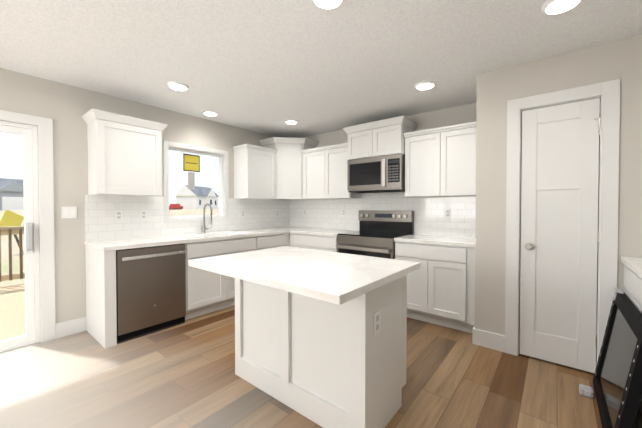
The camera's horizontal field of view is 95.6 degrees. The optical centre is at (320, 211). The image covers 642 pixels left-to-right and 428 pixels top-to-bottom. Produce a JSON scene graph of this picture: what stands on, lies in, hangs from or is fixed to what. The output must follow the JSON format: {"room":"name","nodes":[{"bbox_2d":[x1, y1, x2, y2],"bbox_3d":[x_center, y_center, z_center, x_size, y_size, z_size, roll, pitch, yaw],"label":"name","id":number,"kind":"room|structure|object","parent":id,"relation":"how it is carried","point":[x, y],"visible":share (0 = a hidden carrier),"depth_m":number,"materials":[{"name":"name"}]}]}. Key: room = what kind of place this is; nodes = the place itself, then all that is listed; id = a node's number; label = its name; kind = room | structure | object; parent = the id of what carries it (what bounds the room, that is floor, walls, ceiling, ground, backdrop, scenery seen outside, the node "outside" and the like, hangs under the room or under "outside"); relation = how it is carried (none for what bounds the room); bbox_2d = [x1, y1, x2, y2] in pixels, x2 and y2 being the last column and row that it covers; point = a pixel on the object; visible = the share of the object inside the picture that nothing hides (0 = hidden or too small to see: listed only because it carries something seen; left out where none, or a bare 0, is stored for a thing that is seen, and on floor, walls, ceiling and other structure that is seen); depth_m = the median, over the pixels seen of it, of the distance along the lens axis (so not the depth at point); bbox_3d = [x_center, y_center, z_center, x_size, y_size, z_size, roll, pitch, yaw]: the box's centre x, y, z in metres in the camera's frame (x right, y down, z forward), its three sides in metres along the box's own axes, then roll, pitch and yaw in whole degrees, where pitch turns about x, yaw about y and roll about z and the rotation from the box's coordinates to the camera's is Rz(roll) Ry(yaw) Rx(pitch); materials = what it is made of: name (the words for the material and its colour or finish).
{"room":"kitchen","nodes":[
{"label":"kitchen","id":0,"kind":"room"},
{"bbox_2d":[0,68,274,334],"bbox_3d":[-2.886,-0.003,2.571,0.140,2.500,7.470,1,1,39],"label":"wall","id":1,"kind":"structure","parent":0,"point":[65,107],"depth_m":2.94,"materials":[{"name":"paint"}]},
{"bbox_2d":[0,120,40,351],"bbox_3d":[-3.268,0.232,2.061,0.160,2.046,1.831,1,1,39],"label":"sliding glass door","id":2,"kind":"structure","parent":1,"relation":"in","point":[31,226],"depth_m":2.71,"materials":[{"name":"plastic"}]},
{"bbox_2d":[61,207,76,217],"bbox_3d":[-2.517,0.011,2.909,0.008,0.116,0.118,1,1,39],"label":"light switch","id":3,"kind":"object","parent":1,"relation":"attached to","point":[68,212],"visible":1,"depth_m":2.91,"materials":[{"name":"white plastic"}]},
{"bbox_2d":[0,110,228,342],"bbox_3d":[-2.674,0.177,2.822,0.158,2.131,3.967,1,1,39],"label":"trim","id":4,"kind":"structure","parent":1,"relation":"attached to","point":[46,220],"depth_m":2.79,"materials":[{"name":"white wood"}]},
{"bbox_2d":[115,210,122,220],"bbox_3d":[-2.247,0.046,3.234,0.006,0.116,0.072,1,1,39],"label":"electrical outlet","id":5,"kind":"object","parent":1,"relation":"attached to","point":[118,215],"visible":1,"depth_m":3.23,"materials":[{"name":"white plastic"}]},
{"bbox_2d":[86,109,165,195],"bbox_3d":[-2.107,-0.567,3.152,0.328,0.791,0.601,1,1,39],"label":"upper cabinet","id":6,"kind":"object","parent":1,"relation":"attached to","point":[124,155],"depth_m":3.00,"materials":[{"name":"white wood"}]},
{"bbox_2d":[140,210,146,219],"bbox_3d":[-2.089,0.043,3.430,0.006,0.116,0.072,1,1,39],"label":"electrical outlet","id":7,"kind":"object","parent":1,"relation":"attached to","point":[143,214],"visible":1,"depth_m":3.42,"materials":[{"name":"white plastic"}]},
{"bbox_2d":[85,195,289,241],"bbox_3d":[-1.508,0.053,4.163,0.008,0.487,2.967,1,1,39],"label":"backsplash","id":8,"kind":"structure","parent":1,"relation":"attached to","point":[101,223],"depth_m":3.52,"materials":[{"name":"tile"}]},
{"bbox_2d":[169,148,222,217],"bbox_3d":[-1.711,-0.368,3.997,0.092,0.913,0.803,1,1,39],"label":"window","id":9,"kind":"structure","parent":1,"relation":"in","point":[191,163],"depth_m":3.99,"materials":[{"name":"white plastic"}]},
{"bbox_2d":[234,144,273,199],"bbox_3d":[-1.017,-0.569,4.504,0.328,0.753,0.548,1,1,39],"label":"upper cabinet","id":10,"kind":"object","parent":1,"relation":"attached to","point":[253,167],"depth_m":4.34,"materials":[{"name":"white wood"}]},
{"bbox_2d":[0,305,641,427],"bbox_3d":[-0.960,1.301,1.037,5.090,0.060,7.470,1,1,39],"label":"floor","id":11,"kind":"structure","parent":0,"point":[183,375],"depth_m":2.08,"materials":[{"name":"brown wood"}]},
{"bbox_2d":[116,244,185,343],"bbox_3d":[-1.901,0.799,3.122,0.638,0.878,0.641,1,1,39],"label":"dishwasher","id":12,"kind":"object","parent":11,"relation":"on","point":[150,290],"visible":0.9,"depth_m":2.91,"materials":[{"name":"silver metal"}]},
{"bbox_2d":[172,235,263,319],"bbox_3d":[-1.398,0.784,3.811,0.627,0.885,1.047,1,1,39],"label":"base cabinet","id":13,"kind":"object","parent":11,"relation":"on","point":[206,291],"depth_m":3.45,"materials":[{"name":"white wood"}]},
{"bbox_2d":[84,228,279,250],"bbox_3d":[-1.463,0.323,3.720,0.635,0.040,2.348,1,1,39],"label":"countertop","id":14,"kind":"structure","parent":13,"relation":"on","point":[117,244],"depth_m":3.17,"materials":[{"name":"white stone"}]},
{"bbox_2d":[200,203,211,234],"bbox_3d":[-1.504,0.096,3.939,0.233,0.407,0.132,1,1,39],"label":"faucet","id":15,"kind":"object","parent":14,"relation":"on","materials":[{"name":"silver metal"}]},
{"bbox_2d":[264,231,287,248],"bbox_3d":[-0.938,0.776,4.381,0.627,0.885,0.724,1,1,39],"label":"base cabinet","id":16,"kind":"object","parent":11,"relation":"on","point":[270,241],"depth_m":4.24,"materials":[{"name":"white wood"}]},
{"bbox_2d":[189,246,419,427],"bbox_3d":[-0.125,0.794,1.937,1.250,0.925,0.910,1,1,39],"label":"kitchen island","id":17,"kind":"object","parent":11,"relation":"on","point":[321,338],"visible":1,"depth_m":1.75,"materials":[{"name":"white wood"}]},
{"bbox_2d":[288,231,336,251],"bbox_3d":[0.055,0.775,4.422,0.911,0.885,0.628,1,1,39],"label":"base cabinet","id":18,"kind":"object","parent":11,"relation":"on","point":[316,242],"depth_m":4.15,"materials":[{"name":"white wood"}]},
{"bbox_2d":[272,227,353,234],"bbox_3d":[-0.182,0.310,4.603,1.521,0.040,0.635,1,1,39],"label":"countertop","id":19,"kind":"structure","parent":18,"relation":"on","point":[303,230],"depth_m":4.42,"materials":[{"name":"white stone"}]},
{"bbox_2d":[336,210,413,258],"bbox_3d":[0.701,0.609,3.842,0.802,1.235,0.699,1,1,39],"label":"range","id":20,"kind":"object","parent":11,"relation":"on","point":[377,233],"visible":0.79,"depth_m":3.82,"materials":[{"name":"grey metal"}]},
{"bbox_2d":[394,239,474,332],"bbox_3d":[1.384,0.792,3.350,0.867,0.885,0.628,1,1,39],"label":"base cabinet","id":21,"kind":"object","parent":11,"relation":"on","point":[441,286],"depth_m":3.06,"materials":[{"name":"white wood"}]},
{"bbox_2d":[396,235,474,246],"bbox_3d":[1.382,0.329,3.341,0.871,0.040,0.635,1,1,39],"label":"countertop","id":22,"kind":"structure","parent":21,"relation":"on","point":[460,241],"depth_m":3.21,"materials":[{"name":"white stone"}]},
{"bbox_2d":[579,384,593,397],"bbox_3d":[1.815,1.231,1.991,0.070,0.050,0.080,1,1,39],"label":"foam block","id":23,"kind":"object","parent":11,"relation":"on","point":[585,391],"visible":1,"depth_m":1.97,"materials":[{"name":"grey plastic"}]},
{"bbox_2d":[593,288,641,427],"bbox_3d":[1.777,0.901,1.740,0.154,0.714,0.870,1,1,39],"label":"frame","id":24,"kind":"object","parent":11,"relation":"on","point":[617,381],"visible":1,"depth_m":1.66,"materials":[{"name":"black metal"}]},
{"bbox_2d":[621,261,641,411],"bbox_3d":[2.000,0.823,1.379,0.632,0.884,1.350,1,1,39],"label":"base cabinet","id":25,"kind":"object","parent":11,"relation":"on","point":[632,290],"depth_m":1.82,"materials":[{"name":"white wood"}]},
{"bbox_2d":[621,257,641,276],"bbox_3d":[1.999,0.361,1.377,0.640,0.040,1.376,1,1,39],"label":"countertop","id":26,"kind":"structure","parent":25,"relation":"on","point":[635,264],"depth_m":1.88,"materials":[{"name":"white stone"}]},
{"bbox_2d":[0,0,641,137],"bbox_3d":[-0.960,-1.259,0.998,5.090,0.060,7.470,1,1,39],"label":"ceiling","id":27,"kind":"structure","parent":0,"point":[268,67],"depth_m":2.23,"materials":[{"name":"white paint"}]},
{"bbox_2d":[167,81,188,90],"bbox_3d":[-1.428,-1.248,2.910,0.200,0.021,0.200,1,1,39],"label":"recessed light","id":28,"kind":"object","parent":27,"relation":"in","point":[177,85],"visible":1,"depth_m":2.88,"materials":[{"name":"white plastic"}]},
{"bbox_2d":[202,110,218,115],"bbox_3d":[-1.426,-1.261,3.757,0.200,0.021,0.200,1,1,39],"label":"recessed light","id":29,"kind":"object","parent":27,"relation":"in","point":[209,113],"visible":1,"depth_m":3.72,"materials":[{"name":"white plastic"}]},
{"bbox_2d":[284,119,297,123],"bbox_3d":[-0.420,-1.267,4.128,0.200,0.021,0.200,1,1,39],"label":"recessed light","id":30,"kind":"object","parent":27,"relation":"in","point":[290,121],"visible":1,"depth_m":4.07,"materials":[{"name":"white plastic"}]},
{"bbox_2d":[312,0,343,9],"bbox_3d":[0.042,-1.229,1.674,0.200,0.021,0.200,1,1,39],"label":"recessed light","id":31,"kind":"object","parent":27,"relation":"in","point":[327,4],"visible":0.96,"depth_m":1.72,"materials":[{"name":"white plastic"}]},
{"bbox_2d":[415,80,435,89],"bbox_3d":[1.035,-1.248,2.890,0.200,0.021,0.200,1,1,39],"label":"recessed light","id":32,"kind":"object","parent":27,"relation":"in","point":[426,85],"visible":1,"depth_m":2.86,"materials":[{"name":"white plastic"}]},
{"bbox_2d":[541,0,581,14],"bbox_3d":[1.430,-1.229,1.724,0.200,0.021,0.200,1,1,39],"label":"recessed light","id":33,"kind":"object","parent":27,"relation":"in","point":[553,7],"visible":0.98,"depth_m":1.73,"materials":[{"name":"white plastic"}]},
{"bbox_2d":[303,103,475,147],"bbox_3d":[1.396,-0.023,3.826,4.950,2.500,0.140,1,1,39],"label":"wall","id":34,"kind":"structure","parent":0,"point":[466,113],"depth_m":3.70,"materials":[{"name":"paint"}]},
{"bbox_2d":[258,137,321,199],"bbox_3d":[-0.523,-0.674,4.821,0.695,0.952,0.700,1,1,39],"label":"upper cabinet","id":35,"kind":"object","parent":34,"relation":"attached to","point":[289,153],"depth_m":4.64,"materials":[{"name":"white wood"}]},
{"bbox_2d":[306,148,329,199],"bbox_3d":[0.011,-0.571,4.630,0.511,0.753,0.329,1,1,39],"label":"upper cabinet","id":36,"kind":"object","parent":34,"relation":"attached to","point":[317,159],"depth_m":4.48,"materials":[{"name":"white wood"}]},
{"bbox_2d":[330,144,361,198],"bbox_3d":[0.312,-0.568,4.388,0.510,0.753,0.329,1,1,39],"label":"upper cabinet","id":37,"kind":"object","parent":34,"relation":"attached to","point":[338,162],"depth_m":4.23,"materials":[{"name":"white wood"}]},
{"bbox_2d":[346,121,377,159],"bbox_3d":[0.669,-0.926,4.046,0.459,0.424,0.404,1,1,39],"label":"upper cabinet","id":38,"kind":"object","parent":34,"relation":"attached to","point":[363,138],"depth_m":3.88,"materials":[{"name":"white wood"}]},
{"bbox_2d":[290,192,475,237],"bbox_3d":[0.675,-0.003,4.313,3.201,0.595,0.008,1,1,39],"label":"backsplash","id":39,"kind":"structure","parent":34,"relation":"attached to","point":[429,216],"depth_m":4.00,"materials":[{"name":"tile"}]},
{"bbox_2d":[378,116,413,155],"bbox_3d":[0.929,-0.923,3.836,0.459,0.424,0.404,1,1,39],"label":"upper cabinet","id":40,"kind":"object","parent":34,"relation":"attached to","point":[391,133],"depth_m":3.62,"materials":[{"name":"white wood"}]},
{"bbox_2d":[347,154,404,192],"bbox_3d":[0.793,-0.485,3.939,0.786,0.445,0.405,1,1,39],"label":"microwave","id":41,"kind":"object","parent":40,"relation":"attached to","point":[381,174],"visible":0.98,"depth_m":3.76,"materials":[{"name":"grey metal"}]},
{"bbox_2d":[405,128,449,196],"bbox_3d":[1.325,-0.555,3.571,0.489,0.753,0.329,1,1,39],"label":"upper cabinet","id":42,"kind":"object","parent":34,"relation":"attached to","point":[425,158],"depth_m":3.44,"materials":[{"name":"white wood"}]},
{"bbox_2d":[445,209,450,217],"bbox_3d":[1.562,0.027,3.587,0.072,0.116,0.006,1,1,39],"label":"electrical outlet","id":43,"kind":"object","parent":34,"relation":"attached to","point":[447,213],"visible":1,"depth_m":3.58,"materials":[{"name":"white plastic"}]},
{"bbox_2d":[446,124,475,195],"bbox_3d":[1.617,-0.551,3.335,0.510,0.753,0.329,1,1,39],"label":"upper cabinet","id":44,"kind":"object","parent":34,"relation":"attached to","point":[460,139],"depth_m":3.20,"materials":[{"name":"white wood"}]},
{"bbox_2d":[475,34,641,335],"bbox_3d":[2.099,0.002,2.253,1.600,2.500,0.115,1,1,39],"label":"wall","id":45,"kind":"structure","parent":0,"point":[620,59],"depth_m":2.45,"materials":[{"name":"paint"}]},
{"bbox_2d":[472,326,504,351],"bbox_3d":[1.534,1.173,2.663,0.258,0.145,0.045,1,1,39],"label":"baseboard","id":46,"kind":"structure","parent":45,"relation":"attached to","point":[490,340],"depth_m":2.64,"materials":[{"name":"white wood"}]},
{"bbox_2d":[519,98,599,372],"bbox_3d":[1.898,0.190,2.337,0.488,2.090,0.103,1,1,39],"label":"pantry door","id":47,"kind":"structure","parent":45,"relation":"in","point":[559,222],"depth_m":2.34,"materials":[{"name":"white wood"}]},
{"bbox_2d":[505,79,619,365],"bbox_3d":[1.930,0.145,2.381,0.691,2.209,0.133,1,1,39],"label":"door frame","id":48,"kind":"structure","parent":45,"relation":"attached to","point":[607,93],"depth_m":2.20,"materials":[{"name":"white wood"}]},
{"label":"outside","id":49,"kind":"structure","parent":0,"visible":0},
{"bbox_2d":[0,207,218,285],"bbox_3d":[-98.107,0.158,85.417,340.000,1.400,510.000,1,1,39],"label":"ground","id":50,"kind":"structure","parent":49,"point":[4,241],"depth_m":14.53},
{"bbox_2d":[0,210,23,246],"bbox_3d":[-13.577,0.910,12.722,0.100,1.978,1.116,0,1,-1],"label":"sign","id":51,"kind":"object","parent":50,"relation":"on","point":[5,220],"depth_m":12.71,"materials":[{"name":"plastic"}]},
{"bbox_2d":[0,178,23,209],"bbox_3d":[-73.513,-3.935,66.955,10.100,7.400,14.000,0,1,19],"label":"house","id":52,"kind":"structure","parent":50,"relation":"on","point":[8,190],"depth_m":65.25,"materials":[{"name":"grey"}]},
{"bbox_2d":[0,226,25,340],"bbox_3d":[-4.835,1.146,2.921,3.309,1.710,3.860,1,1,39],"label":"deck","id":53,"kind":"object","parent":50,"relation":"on","point":[12,309],"depth_m":4.22,"materials":[{"name":"brown wood"}]},
{"bbox_2d":[169,204,182,209],"bbox_3d":[-41.124,-1.272,82.218,1.900,1.600,4.400,0,1,9],"label":"car","id":54,"kind":"object","parent":50,"relation":"on","point":[175,206],"depth_m":80.95,"materials":[{"name":"red"}]},
{"bbox_2d":[174,185,218,208],"bbox_3d":[-42.942,-4.795,102.976,9.600,8.000,14.500,0,1,11],"label":"house","id":55,"kind":"structure","parent":50,"relation":"on","point":[200,199],"depth_m":97.01,"materials":[{"name":"white"}]}
]}

